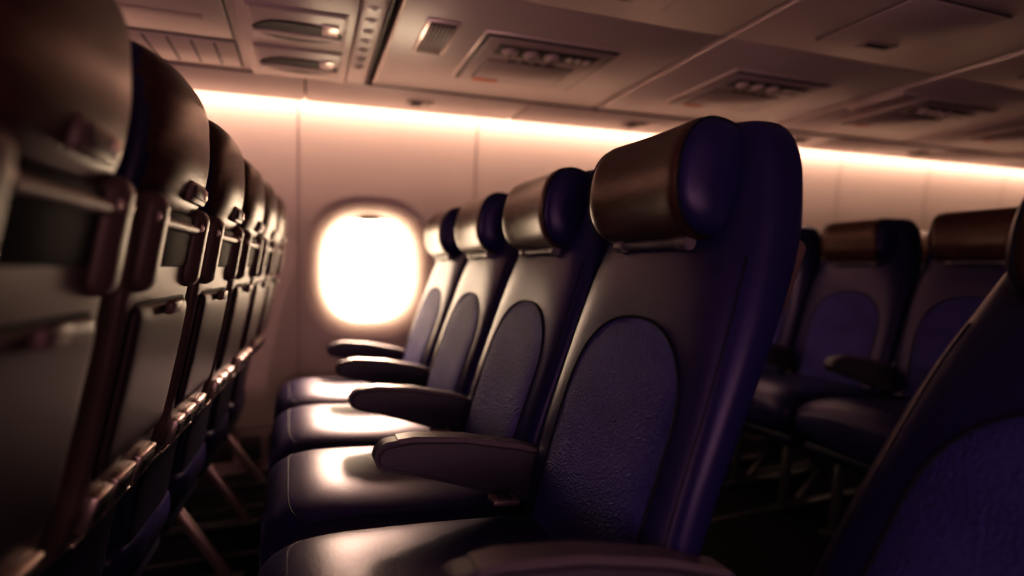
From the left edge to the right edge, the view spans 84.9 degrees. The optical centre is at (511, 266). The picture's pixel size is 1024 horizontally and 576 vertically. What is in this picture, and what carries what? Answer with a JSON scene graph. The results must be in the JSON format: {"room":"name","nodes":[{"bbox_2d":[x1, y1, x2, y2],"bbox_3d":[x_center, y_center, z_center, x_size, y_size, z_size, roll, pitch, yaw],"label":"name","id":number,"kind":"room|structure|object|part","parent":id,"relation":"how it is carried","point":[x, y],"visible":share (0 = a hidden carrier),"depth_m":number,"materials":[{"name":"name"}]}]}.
{"room":"aircraft cabin","nodes":[
{"label":"aircraft cabin","id":0,"kind":"room"},
{"bbox_2d":[140,430,862,575],"bbox_3d":[1.190,0.975,1.106,11.000,0.001,4.650,0,0,-20],"label":"floor","id":1,"kind":"structure","parent":0,"point":[785,543],"depth_m":2.06,"materials":[{"name":"carpet"}]},
{"bbox_2d":[0,0,135,575],"bbox_3d":[-0.718,0.331,0.413,0.709,1.287,0.374,0,0,-17],"label":"seat","id":2,"kind":"object","parent":1,"relation":"on","point":[66,215],"visible":1,"depth_m":0.50,"materials":[{"name":"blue leather"}]},
{"bbox_2d":[36,39,209,575],"bbox_3d":[-0.838,0.331,0.795,0.709,1.287,0.374,0,0,-17],"label":"seat","id":3,"kind":"object","parent":1,"relation":"on","point":[165,157],"visible":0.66,"depth_m":0.77,"materials":[{"name":"blue leather"}]},
{"bbox_2d":[102,120,244,575],"bbox_3d":[-0.959,0.331,1.177,0.709,1.287,0.374,0,0,-17],"label":"seat","id":4,"kind":"object","parent":1,"relation":"on","point":[141,514],"visible":0.46,"depth_m":1.16,"materials":[{"name":"blue leather"}]},
{"bbox_3d":[-0.763,0.139,1.239,0.243,0.872,0.370,0,0,-17],"label":"backrest","id":5,"kind":"part","parent":4,"relation":"part of","materials":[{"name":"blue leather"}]},
{"bbox_2d":[102,490,169,575],"bbox_3d":[-1.046,0.574,1.149,0.525,0.164,0.374,0,0,-17],"label":"seat cushion","id":6,"kind":"object","parent":4,"relation":"on","point":[134,535],"depth_m":1.14,"materials":[{"name":"purple leather"}]},
{"bbox_3d":[-0.968,0.807,1.174,0.600,0.334,0.366,0,0,-17],"label":"seat frame","id":7,"kind":"part","parent":4,"relation":"part of","materials":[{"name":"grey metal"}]},
{"bbox_2d":[150,216,243,459],"bbox_3d":[-0.706,0.143,1.255,0.166,0.494,0.331,0,0,-20],"label":"tray","id":8,"kind":"object","parent":4,"relation":"on","point":[206,300],"depth_m":1.15,"materials":[{"name":"plastic"}]},
{"bbox_2d":[160,158,264,575],"bbox_3d":[-1.079,0.331,1.559,0.709,1.287,0.374,0,0,-17],"label":"seat","id":9,"kind":"object","parent":1,"relation":"on","point":[190,451],"visible":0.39,"depth_m":1.57,"materials":[{"name":"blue leather"}]},
{"bbox_3d":[-0.883,0.139,1.621,0.243,0.872,0.370,0,0,-17],"label":"backrest","id":10,"kind":"part","parent":9,"relation":"part of","materials":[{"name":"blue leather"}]},
{"bbox_2d":[167,442,205,502],"bbox_3d":[-1.167,0.574,1.531,0.525,0.164,0.374,0,0,-17],"label":"seat cushion","id":11,"kind":"object","parent":9,"relation":"on","point":[188,461],"depth_m":1.52,"materials":[{"name":"purple leather"}]},
{"bbox_3d":[-1.088,0.807,1.556,0.600,0.334,0.366,0,0,-17],"label":"seat frame","id":12,"kind":"part","parent":9,"relation":"part of","materials":[{"name":"grey metal"}]},
{"bbox_2d":[202,229,263,406],"bbox_3d":[-0.826,0.143,1.637,0.166,0.494,0.331,0,0,-20],"label":"tray","id":13,"kind":"object","parent":9,"relation":"on","point":[239,289],"depth_m":1.54,"materials":[{"name":"plastic"}]},
{"bbox_2d":[160,180,277,537],"bbox_3d":[-1.199,0.331,1.941,0.709,1.287,0.374,0,0,-17],"label":"seat","id":14,"kind":"object","parent":1,"relation":"on","point":[218,421],"visible":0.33,"depth_m":2.00,"materials":[{"name":"blue leather"}]},
{"bbox_3d":[-1.208,0.807,1.938,0.600,0.334,0.366,0,0,-17],"label":"seat frame","id":15,"kind":"part","parent":14,"relation":"part of","materials":[{"name":"grey metal"}]},
{"bbox_2d":[204,411,228,453],"bbox_3d":[-1.287,0.574,1.913,0.525,0.164,0.374,0,0,-17],"label":"seat cushion","id":16,"kind":"object","parent":14,"relation":"on","point":[218,421],"depth_m":1.91,"materials":[{"name":"purple leather"}]},
{"bbox_2d":[231,237,275,377],"bbox_3d":[-0.947,0.143,2.019,0.166,0.494,0.331,0,0,-20],"label":"tray","id":17,"kind":"object","parent":14,"relation":"on","point":[258,282],"depth_m":1.93,"materials":[{"name":"plastic"}]},
{"bbox_2d":[274,207,468,420],"bbox_3d":[-0.526,0.363,2.348,0.864,1.222,0.529,0,0,-22],"label":"seat","id":18,"kind":"object","parent":1,"relation":"on","point":[439,238],"visible":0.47,"depth_m":2.28,"materials":[{"name":"blue leather"}]},
{"bbox_2d":[274,378,369,420],"bbox_3d":[-0.675,0.556,2.271,0.525,0.198,0.493,0,0,-22],"label":"seat cushion","id":19,"kind":"object","parent":18,"relation":"on","point":[294,393],"depth_m":2.11,"materials":[{"name":"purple leather"}]},
{"bbox_3d":[-0.630,0.419,2.558,0.411,0.172,0.058,0,0,-22],"label":"armrest","id":20,"kind":"part","parent":18,"relation":"part of","materials":[{"name":"plastic"}]},
{"bbox_3d":[-0.395,0.318,2.382,0.148,0.455,0.340,0,0,-22],"label":"inset panel","id":21,"kind":"part","parent":18,"relation":"part of","materials":[{"name":"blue fabric"}]},
{"bbox_3d":[-0.291,0.164,2.423,0.368,0.823,0.486,0,0,-22],"label":"backrest","id":22,"kind":"part","parent":18,"relation":"part of","materials":[{"name":"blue leather"}]},
{"bbox_2d":[269,192,518,471],"bbox_3d":[-0.343,0.363,1.882,0.864,1.222,0.529,0,0,-22],"label":"seat","id":23,"kind":"object","parent":1,"relation":"on","point":[478,233],"visible":0.45,"depth_m":1.81,"materials":[{"name":"blue leather"}]},
{"bbox_2d":[269,404,430,471],"bbox_3d":[-0.491,0.556,1.806,0.525,0.198,0.493,0,0,-22],"label":"seat cushion","id":24,"kind":"object","parent":23,"relation":"on","point":[320,426],"depth_m":1.65,"materials":[{"name":"purple leather"}]},
{"bbox_3d":[-0.446,0.419,2.093,0.411,0.172,0.058,0,0,-22],"label":"armrest","id":25,"kind":"part","parent":23,"relation":"part of","materials":[{"name":"plastic"}]},
{"bbox_3d":[-0.211,0.318,1.917,0.148,0.455,0.340,0,0,-22],"label":"inset panel","id":26,"kind":"part","parent":23,"relation":"part of","materials":[{"name":"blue fabric"}]},
{"bbox_3d":[-0.108,0.164,1.958,0.368,0.823,0.486,0,0,-22],"label":"backrest","id":27,"kind":"part","parent":23,"relation":"part of","materials":[{"name":"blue leather"}]},
{"bbox_2d":[259,167,608,570],"bbox_3d":[-0.159,0.363,1.417,0.864,1.222,0.529,0,0,-22],"label":"seat","id":28,"kind":"object","parent":1,"relation":"on","point":[317,492],"visible":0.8,"depth_m":1.33,"materials":[{"name":"blue leather"}]},
{"bbox_2d":[259,446,517,570],"bbox_3d":[-0.307,0.556,1.341,0.525,0.198,0.493,0,0,-22],"label":"seat cushion","id":29,"kind":"object","parent":28,"relation":"on","point":[317,492],"depth_m":1.17,"materials":[{"name":"purple leather"}]},
{"bbox_3d":[-0.263,0.419,1.627,0.411,0.172,0.058,0,0,-22],"label":"armrest","id":30,"kind":"part","parent":28,"relation":"part of","materials":[{"name":"plastic"}]},
{"bbox_3d":[-0.028,0.318,1.452,0.148,0.455,0.340,0,0,-22],"label":"inset panel","id":31,"kind":"part","parent":28,"relation":"part of","materials":[{"name":"blue fabric"}]},
{"bbox_3d":[0.076,0.164,1.492,0.368,0.823,0.486,0,0,-22],"label":"backrest","id":32,"kind":"part","parent":28,"relation":"part of","materials":[{"name":"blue leather"}]},
{"bbox_2d":[142,436,820,571],"bbox_3d":[0.757,0.972,2.279,11.000,0.006,1.780,0,0,-20],"label":"rails","id":33,"kind":"object","parent":1,"relation":"on","point":[765,509],"visible":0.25,"depth_m":2.18,"materials":[{"name":"grey metal"}]},
{"bbox_2d":[191,195,286,494],"bbox_3d":[-1.320,0.331,2.323,0.709,1.287,0.374,0,0,-17],"label":"seat","id":34,"kind":"object","parent":33,"relation":"on","point":[237,398],"visible":0.26,"depth_m":2.39,"materials":[{"name":"blue leather"}]},
{"bbox_3d":[-1.329,0.807,2.320,0.600,0.334,0.366,0,0,-17],"label":"seat frame","id":35,"kind":"part","parent":34,"relation":"part of","materials":[{"name":"grey metal"}]},
{"bbox_2d":[228,389,244,421],"bbox_3d":[-1.407,0.574,2.295,0.525,0.164,0.374,0,0,-17],"label":"seat cushion","id":36,"kind":"object","parent":34,"relation":"on","point":[237,398],"depth_m":2.29,"materials":[{"name":"purple leather"}]},
{"bbox_2d":[249,242,284,359],"bbox_3d":[-1.067,0.143,2.401,0.166,0.494,0.331,0,0,-20],"label":"tray","id":37,"kind":"object","parent":34,"relation":"on","point":[259,338],"depth_m":2.32,"materials":[{"name":"plastic"}]},
{"bbox_2d":[723,218,921,512],"bbox_3d":[1.347,0.378,2.509,0.864,1.192,0.529,0,0,-20],"label":"seat","id":38,"kind":"object","parent":33,"relation":"on","point":[858,301],"visible":0.81,"depth_m":2.44,"materials":[{"name":"blue leather"}]},
{"bbox_3d":[1.248,0.433,2.722,0.411,0.168,0.058,0,0,-20],"label":"armrest","id":39,"kind":"part","parent":38,"relation":"part of","materials":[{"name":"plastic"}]},
{"bbox_3d":[1.274,0.811,2.465,0.600,0.326,0.483,0,0,-20],"label":"seat frame","id":40,"kind":"part","parent":38,"relation":"part of","materials":[{"name":"grey metal"}]},
{"bbox_2d":[745,373,874,430],"bbox_3d":[1.197,0.567,2.436,0.525,0.193,0.493,0,0,-20],"label":"seat cushion","id":41,"kind":"object","parent":38,"relation":"on","point":[777,398],"depth_m":2.25,"materials":[{"name":"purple leather"}]},
{"bbox_3d":[1.479,0.334,2.541,0.148,0.444,0.340,0,0,-20],"label":"inset panel","id":42,"kind":"part","parent":38,"relation":"part of","materials":[{"name":"blue fabric"}]},
{"bbox_3d":[1.584,0.184,2.579,0.368,0.802,0.486,0,0,-20],"label":"backrest","id":43,"kind":"part","parent":38,"relation":"part of","materials":[{"name":"blue leather"}]},
{"bbox_2d":[257,115,805,575],"bbox_3d":[0.032,0.363,0.937,0.859,1.222,0.558,0,0,-22],"label":"seat","id":44,"kind":"object","parent":1,"relation":"on","point":[700,219],"visible":1,"depth_m":0.90,"materials":[{"name":"blue leather"}]},
{"bbox_2d":[257,514,554,575],"bbox_3d":[-0.124,0.556,0.876,0.525,0.198,0.493,0,0,-22],"label":"seat cushion","id":45,"kind":"object","parent":44,"relation":"on","point":[421,549],"depth_m":0.94,"materials":[{"name":"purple leather"}]},
{"bbox_3d":[-0.079,0.419,1.162,0.411,0.172,0.058,0,0,-22],"label":"armrest","id":46,"kind":"part","parent":44,"relation":"part of","materials":[{"name":"plastic"}]},
{"bbox_3d":[0.105,0.419,0.697,0.411,0.172,0.058,0,0,-22],"label":"armrest","id":47,"kind":"part","parent":44,"relation":"part of","materials":[{"name":"plastic"}]},
{"bbox_3d":[0.156,0.318,0.986,0.148,0.455,0.340,0,0,-22],"label":"inset panel","id":48,"kind":"part","parent":44,"relation":"part of","materials":[{"name":"blue fabric"}]},
{"bbox_3d":[0.260,0.164,1.027,0.368,0.823,0.486,0,0,-22],"label":"backrest","id":49,"kind":"part","parent":44,"relation":"part of","materials":[{"name":"blue leather"}]},
{"bbox_2d":[779,240,805,320],"bbox_3d":[0.312,0.170,1.050,0.255,0.441,0.388,0,0,-20],"label":"seat","id":50,"kind":"object","parent":44,"relation":"on","point":[802,249],"depth_m":0.91,"materials":[{"name":"leather"}]},
{"bbox_2d":[730,226,821,463],"bbox_3d":[1.174,0.378,2.978,0.864,1.192,0.529,0,0,-20],"label":"seat","id":51,"kind":"object","parent":1,"relation":"on","point":[788,326],"visible":0.11,"depth_m":2.84,"materials":[{"name":"blue leather"}]},
{"bbox_3d":[1.101,0.811,2.934,0.600,0.326,0.483,0,0,-20],"label":"seat frame","id":52,"kind":"part","parent":51,"relation":"part of","materials":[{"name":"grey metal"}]},
{"bbox_2d":[762,366,777,373],"bbox_3d":[1.024,0.567,2.905,0.525,0.193,0.493,0,0,-20],"label":"seat cushion","id":53,"kind":"object","parent":51,"relation":"on","point":[767,369],"depth_m":2.80,"materials":[{"name":"purple leather"}]},
{"bbox_3d":[1.306,0.334,3.010,0.148,0.444,0.340,0,0,-20],"label":"inset panel","id":54,"kind":"part","parent":51,"relation":"part of","materials":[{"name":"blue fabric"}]},
{"bbox_3d":[1.411,0.184,3.048,0.368,0.802,0.486,0,0,-20],"label":"backrest","id":55,"kind":"part","parent":51,"relation":"part of","materials":[{"name":"blue leather"}]},
{"bbox_2d":[795,207,1017,538],"bbox_3d":[1.521,0.378,2.040,0.864,1.192,0.529,0,0,-20],"label":"seat","id":56,"kind":"object","parent":1,"relation":"on","point":[965,260],"visible":0.53,"depth_m":2.10,"materials":[{"name":"blue leather"}]},
{"bbox_3d":[1.448,0.811,1.996,0.600,0.326,0.483,0,0,-20],"label":"seat frame","id":57,"kind":"part","parent":56,"relation":"part of","materials":[{"name":"grey metal"}]},
{"bbox_2d":[795,396,911,464],"bbox_3d":[1.371,0.567,1.967,0.525,0.193,0.493,0,0,-20],"label":"seat cushion","id":58,"kind":"object","parent":56,"relation":"on","point":[846,430],"depth_m":1.92,"materials":[{"name":"purple leather"}]},
{"bbox_3d":[1.422,0.433,2.253,0.411,0.168,0.058,0,0,-20],"label":"armrest","id":59,"kind":"part","parent":56,"relation":"part of","materials":[{"name":"plastic"}]},
{"bbox_3d":[1.653,0.334,2.071,0.148,0.444,0.340,0,0,-20],"label":"inset panel","id":60,"kind":"part","parent":56,"relation":"part of","materials":[{"name":"blue fabric"}]},
{"bbox_3d":[1.757,0.184,2.110,0.368,0.802,0.486,0,0,-20],"label":"backrest","id":61,"kind":"part","parent":56,"relation":"part of","materials":[{"name":"blue leather"}]},
{"bbox_2d":[893,231,929,360],"bbox_3d":[2.206,0.378,3.360,0.864,1.192,0.529,0,0,-20],"label":"seat","id":62,"kind":"object","parent":1,"relation":"on","point":[924,234],"visible":0.02,"depth_m":3.31,"materials":[{"name":"blue leather"}]},
{"bbox_2d":[814,198,1023,575],"bbox_3d":[0.432,0.419,0.506,1.111,1.111,0.493,0,0,-20],"label":"seat","id":63,"kind":"object","parent":1,"relation":"on","point":[943,495],"visible":1,"depth_m":0.71,"materials":[{"name":"blue leather"}]},
{"bbox_3d":[0.517,0.347,0.537,0.148,0.455,0.340,22,-8,-19],"label":"inset panel","id":64,"kind":"part","parent":63,"relation":"part of","materials":[{"name":"blue fabric"}]},
{"bbox_2d":[127,0,1023,169],"bbox_3d":[1.190,-0.812,1.106,11.000,0.095,4.650,0,0,-20],"label":"ceiling","id":65,"kind":"structure","parent":0,"point":[653,42],"depth_m":2.19,"materials":[{"name":"grey plastic"}]},
{"bbox_2d":[117,0,243,66],"bbox_3d":[-1.093,-0.766,1.803,0.360,0.013,0.600,0,0,-20],"label":"panel","id":66,"kind":"object","parent":65,"relation":"attached to","point":[210,18],"depth_m":1.79,"materials":[{"name":"white plastic"}]},
{"bbox_2d":[234,0,361,82],"bbox_3d":[-0.712,-0.757,1.869,0.345,0.036,0.820,0,0,-20],"label":"vent panel","id":67,"kind":"object","parent":65,"relation":"attached to","point":[304,39],"visible":1,"depth_m":1.80,"materials":[{"name":"plastic"}]},
{"bbox_2d":[345,0,394,83],"bbox_3d":[-0.299,-0.763,1.382,0.088,0.024,2.000,0,0,-20],"label":"strip","id":68,"kind":"object","parent":65,"relation":"attached to","point":[372,13],"visible":1,"depth_m":1.86,"materials":[{"name":"plastic"}]},
{"bbox_2d":[405,99,433,107],"bbox_3d":[-0.432,-0.763,2.612,0.120,0.012,0.100,0,0,-20],"label":"sign","id":69,"kind":"object","parent":65,"relation":"attached to","point":[410,102],"visible":1,"depth_m":2.59,"materials":[{"name":"plastic"}]},
{"bbox_2d":[412,18,461,55],"bbox_3d":[-0.255,-0.764,1.873,0.110,0.022,0.270,0,0,-20],"label":"louver","id":70,"kind":"object","parent":65,"relation":"attached to","point":[436,35],"visible":1,"depth_m":1.84,"materials":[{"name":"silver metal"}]},
{"bbox_2d":[452,30,623,90],"bbox_3d":[0.079,-0.753,2.124,0.515,0.041,0.465,0,0,-20],"label":"overhead control panel","id":71,"kind":"object","parent":65,"relation":"attached to","point":[497,57],"visible":1,"depth_m":2.05,"materials":[{"name":"white plastic"}]},
{"bbox_2d":[167,0,1023,156],"bbox_3d":[1.264,-0.773,0.908,11.000,0.014,4.027,0,0,-20],"label":"trim","id":72,"kind":"structure","parent":65,"relation":"attached to","point":[404,1],"depth_m":2.40,"materials":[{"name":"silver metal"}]},
{"bbox_2d":[620,122,647,128],"bbox_3d":[0.656,-0.763,3.014,0.120,0.012,0.100,0,0,-20],"label":"sign","id":73,"kind":"object","parent":65,"relation":"attached to","point":[635,125],"visible":1,"depth_m":3.00,"materials":[{"name":"plastic"}]},
{"bbox_2d":[604,0,674,10],"bbox_3d":[0.308,-0.765,1.446,0.420,0.014,0.340,0,0,-20],"label":"ceiling access panel","id":74,"kind":"object","parent":65,"relation":"attached to","point":[658,5],"depth_m":1.62,"materials":[{"name":"white plastic"}]},
{"bbox_2d":[666,68,834,112],"bbox_3d":[1.035,-0.753,2.478,0.515,0.041,0.465,0,0,-20],"label":"overhead control panel","id":75,"kind":"object","parent":65,"relation":"attached to","point":[739,90],"visible":1,"depth_m":2.40,"materials":[{"name":"white plastic"}]},
{"bbox_2d":[795,139,808,143],"bbox_3d":[1.725,-0.763,3.409,0.120,0.012,0.100,0,0,-20],"label":"sign","id":76,"kind":"object","parent":65,"relation":"attached to","point":[798,141],"visible":0.46,"depth_m":3.38,"materials":[{"name":"plastic"}]},
{"bbox_2d":[848,92,919,111],"bbox_3d":[1.724,-0.764,2.604,0.110,0.022,0.270,0,0,-20],"label":"louver","id":77,"kind":"object","parent":65,"relation":"attached to","point":[903,96],"visible":1,"depth_m":2.57,"materials":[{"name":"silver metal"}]},
{"bbox_2d":[816,0,1012,55],"bbox_3d":[1.283,-0.765,1.807,0.420,0.014,0.340,0,0,-20],"label":"ceiling access panel","id":78,"kind":"object","parent":65,"relation":"attached to","point":[905,27],"depth_m":1.78,"materials":[{"name":"white plastic"}]},
{"bbox_2d":[838,98,999,131],"bbox_3d":[2.058,-0.753,2.856,0.515,0.041,0.465,0,0,-20],"label":"overhead control panel","id":79,"kind":"object","parent":65,"relation":"attached to","point":[927,112],"visible":1,"depth_m":2.78,"materials":[{"name":"white plastic"}]},
{"bbox_2d":[906,152,932,156],"bbox_3d":[2.757,-0.763,3.791,0.120,0.012,0.100,0,0,-20],"label":"sign","id":80,"kind":"object","parent":65,"relation":"attached to","point":[918,154],"visible":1,"depth_m":3.77,"materials":[{"name":"plastic"}]},
{"bbox_2d":[967,127,1023,145],"bbox_3d":[3.042,-0.753,3.220,0.515,0.041,0.465,0,0,-20],"label":"overhead control panel","id":81,"kind":"object","parent":65,"relation":"attached to","point":[1014,136],"visible":1,"depth_m":3.27,"materials":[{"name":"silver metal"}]},
{"bbox_2d":[194,90,1023,477],"bbox_3d":[0.408,0.070,3.224,11.000,1.810,0.095,0,0,-20],"label":"wall","id":82,"kind":"structure","parent":0,"point":[426,161],"depth_m":2.90,"materials":[{"name":"plastic"}]},
{"bbox_2d":[212,424,272,471],"bbox_3d":[0.395,0.855,3.259,11.000,0.200,0.024,0,0,-20],"label":"baseboard","id":83,"kind":"structure","parent":82,"relation":"attached to","point":[255,440],"depth_m":2.64,"materials":[{"name":"plastic"}]},
{"bbox_2d":[297,100,298,378],"bbox_3d":[-1.023,-0.060,2.680,0.008,1.550,0.070,0,0,-20],"label":"trim","id":84,"kind":"structure","parent":82,"relation":"attached to","point":[297,100],"depth_m":2.71,"materials":[{"name":"plastic"}]},
{"bbox_2d":[301,194,435,340],"bbox_3d":[-0.733,0.003,2.895,0.668,0.744,0.140,0,0,-20],"label":"window","id":85,"kind":"structure","parent":82,"relation":"in","point":[404,214],"depth_m":2.85,"materials":[{"name":"plastic"}]},
{"bbox_2d":[348,217,389,219],"bbox_3d":[-0.743,-0.255,2.922,0.300,0.022,0.024,0,0,-20],"label":"shade","id":86,"kind":"object","parent":85,"relation":"attached to","point":[362,218],"depth_m":2.92,"materials":[{"name":"plastic"}]},
{"bbox_2d":[474,118,478,199],"bbox_3d":[-0.188,-0.060,2.989,0.008,1.550,0.070,0,0,-20],"label":"trim","id":87,"kind":"structure","parent":82,"relation":"attached to","point":[478,118],"depth_m":3.00,"materials":[{"name":"plastic"}]},
{"bbox_2d":[836,153,843,221],"bbox_3d":[2.288,-0.060,3.904,0.008,1.550,0.070,0,0,-20],"label":"trim","id":88,"kind":"structure","parent":82,"relation":"attached to","point":[843,153],"depth_m":3.92,"materials":[{"name":"plastic"}]},
{"bbox_2d":[924,162,931,206],"bbox_3d":[3.132,-0.060,4.216,0.008,1.550,0.070,0,0,-20],"label":"trim","id":89,"kind":"structure","parent":82,"relation":"attached to","point":[931,162],"depth_m":4.23,"materials":[{"name":"plastic"}]}
]}

